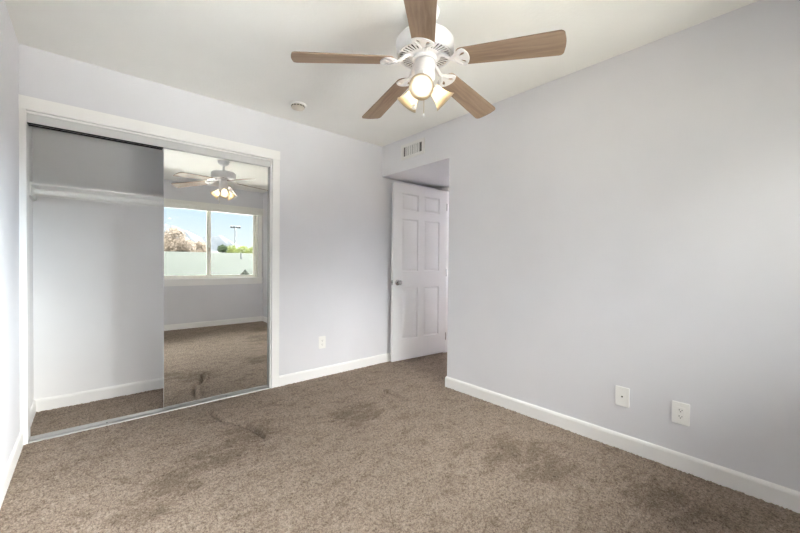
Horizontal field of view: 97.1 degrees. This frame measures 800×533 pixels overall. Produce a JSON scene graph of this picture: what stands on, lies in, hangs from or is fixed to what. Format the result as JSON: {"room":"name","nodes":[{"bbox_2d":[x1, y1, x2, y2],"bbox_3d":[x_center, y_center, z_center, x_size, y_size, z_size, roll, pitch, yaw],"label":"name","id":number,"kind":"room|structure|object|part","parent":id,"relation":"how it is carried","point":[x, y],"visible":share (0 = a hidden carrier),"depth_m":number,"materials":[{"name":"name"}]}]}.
{"room":"empty bedroom","nodes":[
{"label":"empty bedroom","id":0,"kind":"room"},
{"bbox_2d":[0,0,33,478],"bbox_3d":[-1.371,-0.105,0.982,0.123,2.450,4.479,0,1,-41],"label":"wall","id":1,"kind":"structure","parent":0,"point":[9,45],"depth_m":1.90,"materials":[{"name":"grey paint"}]},
{"bbox_2d":[0,430,23,507],"bbox_3d":[-1.130,1.073,0.809,0.013,0.098,3.625,0,1,-41],"label":"baseboard","id":2,"kind":"structure","parent":1,"relation":"attached to","point":[8,472],"depth_m":1.84,"materials":[{"name":"white paint"}]},
{"bbox_2d":[32,127,162,399],"bbox_3d":[-2.081,-0.143,3.255,1.807,2.450,0.120,0,1,-41],"label":"wall","id":3,"kind":"structure","parent":0,"point":[98,266],"depth_m":2.85,"materials":[{"name":"white paint"}]},
{"bbox_2d":[29,182,162,207],"bbox_3d":[-1.977,-0.538,3.046,1.682,0.092,0.317,0,1,-41],"label":"closet shelf","id":4,"kind":"object","parent":3,"relation":"attached to","point":[36,185],"visible":0.2,"depth_m":2.68,"materials":[{"name":"white paint"}]},
{"bbox_2d":[32,187,162,205],"bbox_3d":[-1.927,-0.532,2.989,1.644,0.062,0.062,0,1,-41],"label":"closet rod","id":5,"kind":"object","parent":4,"relation":"hanging from","point":[34,190],"visible":0.55,"depth_m":2.65,"materials":[{"name":"white paint"}]},
{"bbox_2d":[30,377,162,426],"bbox_3d":[-1.933,1.036,3.002,1.684,0.098,0.494,0,1,-41],"label":"baseboard","id":6,"kind":"structure","parent":3,"relation":"attached to","point":[48,403],"depth_m":2.84,"materials":[{"name":"white paint"}]},
{"bbox_2d":[19,44,437,375],"bbox_3d":[-0.918,-0.135,3.456,3.822,2.450,0.120,0,1,-41],"label":"wall","id":7,"kind":"structure","parent":0,"point":[336,200],"depth_m":3.40,"materials":[{"name":"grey paint"}]},
{"bbox_2d":[19,108,26,444],"bbox_3d":[-2.304,0.064,2.160,0.028,2.054,0.013,0,1,-41],"label":"trim","id":8,"kind":"structure","parent":7,"relation":"attached to","point":[22,112],"depth_m":2.15,"materials":[{"name":"white paint"}]},
{"bbox_2d":[26,113,269,166],"bbox_3d":[-1.753,-0.922,2.693,1.501,0.054,0.100,0,1,-41],"label":"door track","id":9,"kind":"object","parent":7,"relation":"attached to","point":[32,120],"visible":1,"depth_m":2.49,"materials":[{"name":"metal"}]},
{"bbox_3d":[-1.757,-0.922,2.697,1.501,0.052,0.088,0,1,-41],"label":"guide rail","id":10,"kind":"part","parent":9,"relation":"part of","materials":[{"name":"black"}]},
{"bbox_2d":[163,148,268,408],"bbox_3d":[-1.486,0.068,2.921,0.784,2.005,0.028,0,1,-41],"label":"mirror door","id":11,"kind":"structure","parent":9,"relation":"hanging from","point":[215,210],"depth_m":2.87,"materials":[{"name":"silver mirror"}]},
{"bbox_3d":[-1.490,0.070,2.922,0.778,1.969,0.018,0,1,-41],"label":"backing panel","id":12,"kind":"part","parent":11,"relation":"part of","materials":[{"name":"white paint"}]},
{"bbox_3d":[-1.495,1.062,2.935,0.784,0.016,0.028,0,1,-41],"label":"rail","id":13,"kind":"part","parent":11,"relation":"part of","materials":[{"name":"silver metal"}]},
{"bbox_2d":[18,94,279,160],"bbox_3d":[-1.695,-1.005,2.666,1.615,0.081,0.019,0,1,-41],"label":"trim","id":14,"kind":"structure","parent":7,"relation":"attached to","point":[28,103],"depth_m":2.50,"materials":[{"name":"white paint"}]},
{"bbox_2d":[26,110,271,443],"bbox_3d":[-1.766,0.063,2.714,1.519,2.051,0.128,0,1,-41],"label":"trim","id":15,"kind":"structure","parent":7,"relation":"attached to","point":[29,112],"depth_m":2.30,"materials":[{"name":"white paint"}]},
{"bbox_2d":[271,159,279,387],"bbox_3d":[-1.124,0.061,3.190,0.066,2.054,0.016,0,1,-41],"label":"trim","id":16,"kind":"structure","parent":7,"relation":"attached to","point":[275,163],"depth_m":3.18,"materials":[{"name":"white paint"}]},
{"bbox_2d":[319,336,325,348],"bbox_3d":[-0.774,0.745,3.516,0.074,0.120,0.008,0,1,-41],"label":"power outlet","id":17,"kind":"object","parent":7,"relation":"attached to","point":[322,340],"visible":1,"depth_m":3.51,"materials":[{"name":"white plastic"}]},
{"bbox_2d":[279,353,390,386],"bbox_3d":[-0.315,1.038,3.921,2.107,0.098,0.013,0,1,-41],"label":"baseboard","id":18,"kind":"structure","parent":7,"relation":"attached to","point":[291,378],"depth_m":3.58,"materials":[{"name":"white paint"}]},
{"bbox_2d":[4,0,758,146],"bbox_3d":[0.530,-1.385,2.616,5.142,0.100,4.479,0,1,-41],"label":"ceiling","id":19,"kind":"structure","parent":0,"point":[236,52],"depth_m":2.08,"materials":[{"name":"white paint"}]},
{"bbox_2d":[290,101,305,110],"bbox_3d":[-0.846,-1.333,2.933,0.136,0.038,0.136,0,1,-41],"label":"smoke detector","id":20,"kind":"object","parent":19,"relation":"attached to","point":[296,105],"visible":1,"depth_m":2.90,"materials":[{"name":"white plastic"}]},
{"bbox_2d":[291,0,566,118],"bbox_3d":[0.141,-1.045,1.869,1.266,0.566,1.280,0,1,-41],"label":"ceiling fan","id":21,"kind":"object","parent":19,"relation":"hanging from","point":[425,46],"visible":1,"depth_m":1.75,"materials":[{"name":"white wood"}]},
{"bbox_3d":[-0.278,-1.034,1.749,0.505,0.006,0.142,-5,14,-12],"label":"fan blade","id":22,"kind":"part","parent":21,"relation":"part of","materials":[{"name":"brown wood"}]},
{"bbox_3d":[-0.079,-1.038,2.196,0.142,0.006,0.505,-14,2,-30],"label":"fan blade","id":23,"kind":"part","parent":21,"relation":"part of","materials":[{"name":"brown wood"}]},
{"bbox_3d":[0.003,-1.073,1.806,0.137,0.058,0.090,-5,14,-12],"label":"bracket arm","id":24,"kind":"part","parent":21,"relation":"part of","materials":[{"name":"white metal"}]},
{"bbox_3d":[0.053,-0.898,1.898,0.122,0.130,0.131,0,1,-41],"label":"lamp shade","id":25,"kind":"part","parent":21,"relation":"part of","materials":[{"name":"white glass"}]},
{"bbox_3d":[0.062,-1.074,1.946,0.090,0.058,0.137,-14,2,-30],"label":"bracket arm","id":26,"kind":"part","parent":21,"relation":"part of","materials":[{"name":"white metal"}]},
{"bbox_3d":[0.085,-1.026,1.422,0.142,0.006,0.505,13,8,5],"label":"fan blade","id":27,"kind":"part","parent":21,"relation":"part of","materials":[{"name":"brown wood"}]},
{"bbox_3d":[0.110,-0.895,1.734,0.128,0.130,0.123,0,1,-41],"label":"lamp shade","id":28,"kind":"part","parent":21,"relation":"part of","materials":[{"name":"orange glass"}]},
{"bbox_3d":[0.115,-0.914,1.759,0.048,0.070,0.074,1,1,29],"label":"bulb","id":29,"kind":"part","parent":21,"relation":"part of","materials":[{"name":"white glass"}]},
{"bbox_3d":[0.118,-1.071,1.706,0.090,0.058,0.137,13,7,5],"label":"bracket arm","id":30,"kind":"part","parent":21,"relation":"part of","materials":[{"name":"white metal"}]},
{"bbox_3d":[0.129,-1.093,1.835,0.278,0.003,0.278,0,1,-41],"label":"slotted plate","id":31,"kind":"part","parent":21,"relation":"part of","materials":[{"name":"white metal"}]},
{"bbox_3d":[0.226,-0.896,1.862,0.130,0.130,0.117,0,1,-41],"label":"lamp shade","id":32,"kind":"part","parent":21,"relation":"part of","materials":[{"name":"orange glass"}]},
{"bbox_3d":[0.213,-1.073,1.933,0.090,0.058,0.137,-14,-15,40],"label":"bracket arm","id":33,"kind":"part","parent":21,"relation":"part of","materials":[{"name":"white metal"}]},
{"bbox_3d":[0.248,-1.070,1.785,0.137,0.058,0.090,7,-9,24],"label":"bracket arm","id":34,"kind":"part","parent":21,"relation":"part of","materials":[{"name":"white metal"}]},
{"bbox_3d":[0.407,-1.033,2.144,0.142,0.006,0.505,-14,-15,40],"label":"fan blade","id":35,"kind":"part","parent":21,"relation":"part of","materials":[{"name":"brown wood"}]},
{"bbox_3d":[0.508,-1.026,1.666,0.505,0.006,0.142,7,-9,24],"label":"fan blade","id":36,"kind":"part","parent":21,"relation":"part of","materials":[{"name":"brown wood"}]},
{"bbox_2d":[0,352,799,532],"bbox_3d":[0.507,1.129,2.650,4.942,0.073,4.279,0,1,-41],"label":"floor","id":37,"kind":"structure","parent":0,"point":[386,447],"depth_m":1.90,"materials":[{"name":"brown carpet"}]},
{"bbox_2d":[28,386,269,443],"bbox_3d":[-1.762,1.080,2.710,1.501,0.014,0.092,0,1,-41],"label":"floor track","id":38,"kind":"object","parent":37,"relation":"on","point":[50,435],"visible":0.94,"depth_m":2.50,"materials":[{"name":"silver metal"}]},
{"bbox_2d":[391,163,448,188],"bbox_3d":[0.591,-1.183,3.937,0.912,0.338,1.108,0,1,-41],"label":"wall","id":39,"kind":"structure","parent":0,"point":[437,177],"depth_m":3.99,"materials":[{"name":"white paint"}]},
{"bbox_2d":[382,0,799,491],"bbox_3d":[1.068,-0.105,2.626,0.120,2.450,3.745,0,1,-41],"label":"wall","id":40,"kind":"structure","parent":0,"point":[630,219],"depth_m":2.09,"materials":[{"name":"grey paint"}]},
{"bbox_2d":[401,137,424,160],"bbox_3d":[0.126,-1.204,3.598,0.015,0.155,0.348,0,1,-41],"label":"air vent","id":41,"kind":"object","parent":40,"relation":"in","point":[417,147],"visible":1,"depth_m":3.58,"materials":[{"name":"grey metal"}]},
{"bbox_2d":[445,376,799,512],"bbox_3d":[1.637,1.075,2.578,0.935,0.098,2.645,0,1,-41],"label":"baseboard","id":42,"kind":"structure","parent":40,"relation":"attached to","point":[785,497],"depth_m":2.06,"materials":[{"name":"white paint"}]},
{"bbox_2d":[615,385,629,407],"bbox_3d":[1.373,0.797,2.182,0.010,0.118,0.075,0,1,-41],"label":"cable plate","id":43,"kind":"object","parent":40,"relation":"attached to","point":[622,394],"visible":1,"depth_m":2.18,"materials":[{"name":"white plastic"}]},
{"bbox_2d":[672,401,689,425],"bbox_3d":[1.562,0.811,1.966,0.009,0.120,0.079,0,1,-41],"label":"power outlet","id":44,"kind":"object","parent":40,"relation":"attached to","point":[680,411],"visible":1,"depth_m":1.96,"materials":[{"name":"white plastic"}]},
{"bbox_2d":[676,406,684,420],"bbox_3d":[1.561,0.811,1.965,0.006,0.070,0.036,0,1,-41],"label":"receptacle","id":45,"kind":"object","parent":44,"relation":"attached to","point":[680,410],"depth_m":1.96,"materials":[{"name":"white plastic"}]},
{"bbox_3d":[0.892,-0.129,4.220,0.110,2.450,1.113,0,1,-41],"label":"wall","id":46,"kind":"structure","parent":0,"visible":0},
{"bbox_2d":[391,182,446,361],"bbox_3d":[0.239,0.053,4.221,0.830,2.022,0.173,0,1,-36],"label":"door","id":47,"kind":"structure","parent":46,"relation":"in","point":[419,214],"depth_m":4.18,"materials":[{"name":"white paint"}]},
{"bbox_2d":[445,191,448,352],"bbox_3d":[0.883,0.057,4.232,0.110,2.071,0.817,0,1,-41],"label":"trim","id":48,"kind":"structure","parent":46,"relation":"attached to","point":[447,219],"depth_m":4.50,"materials":[{"name":"white paint"}]}
]}

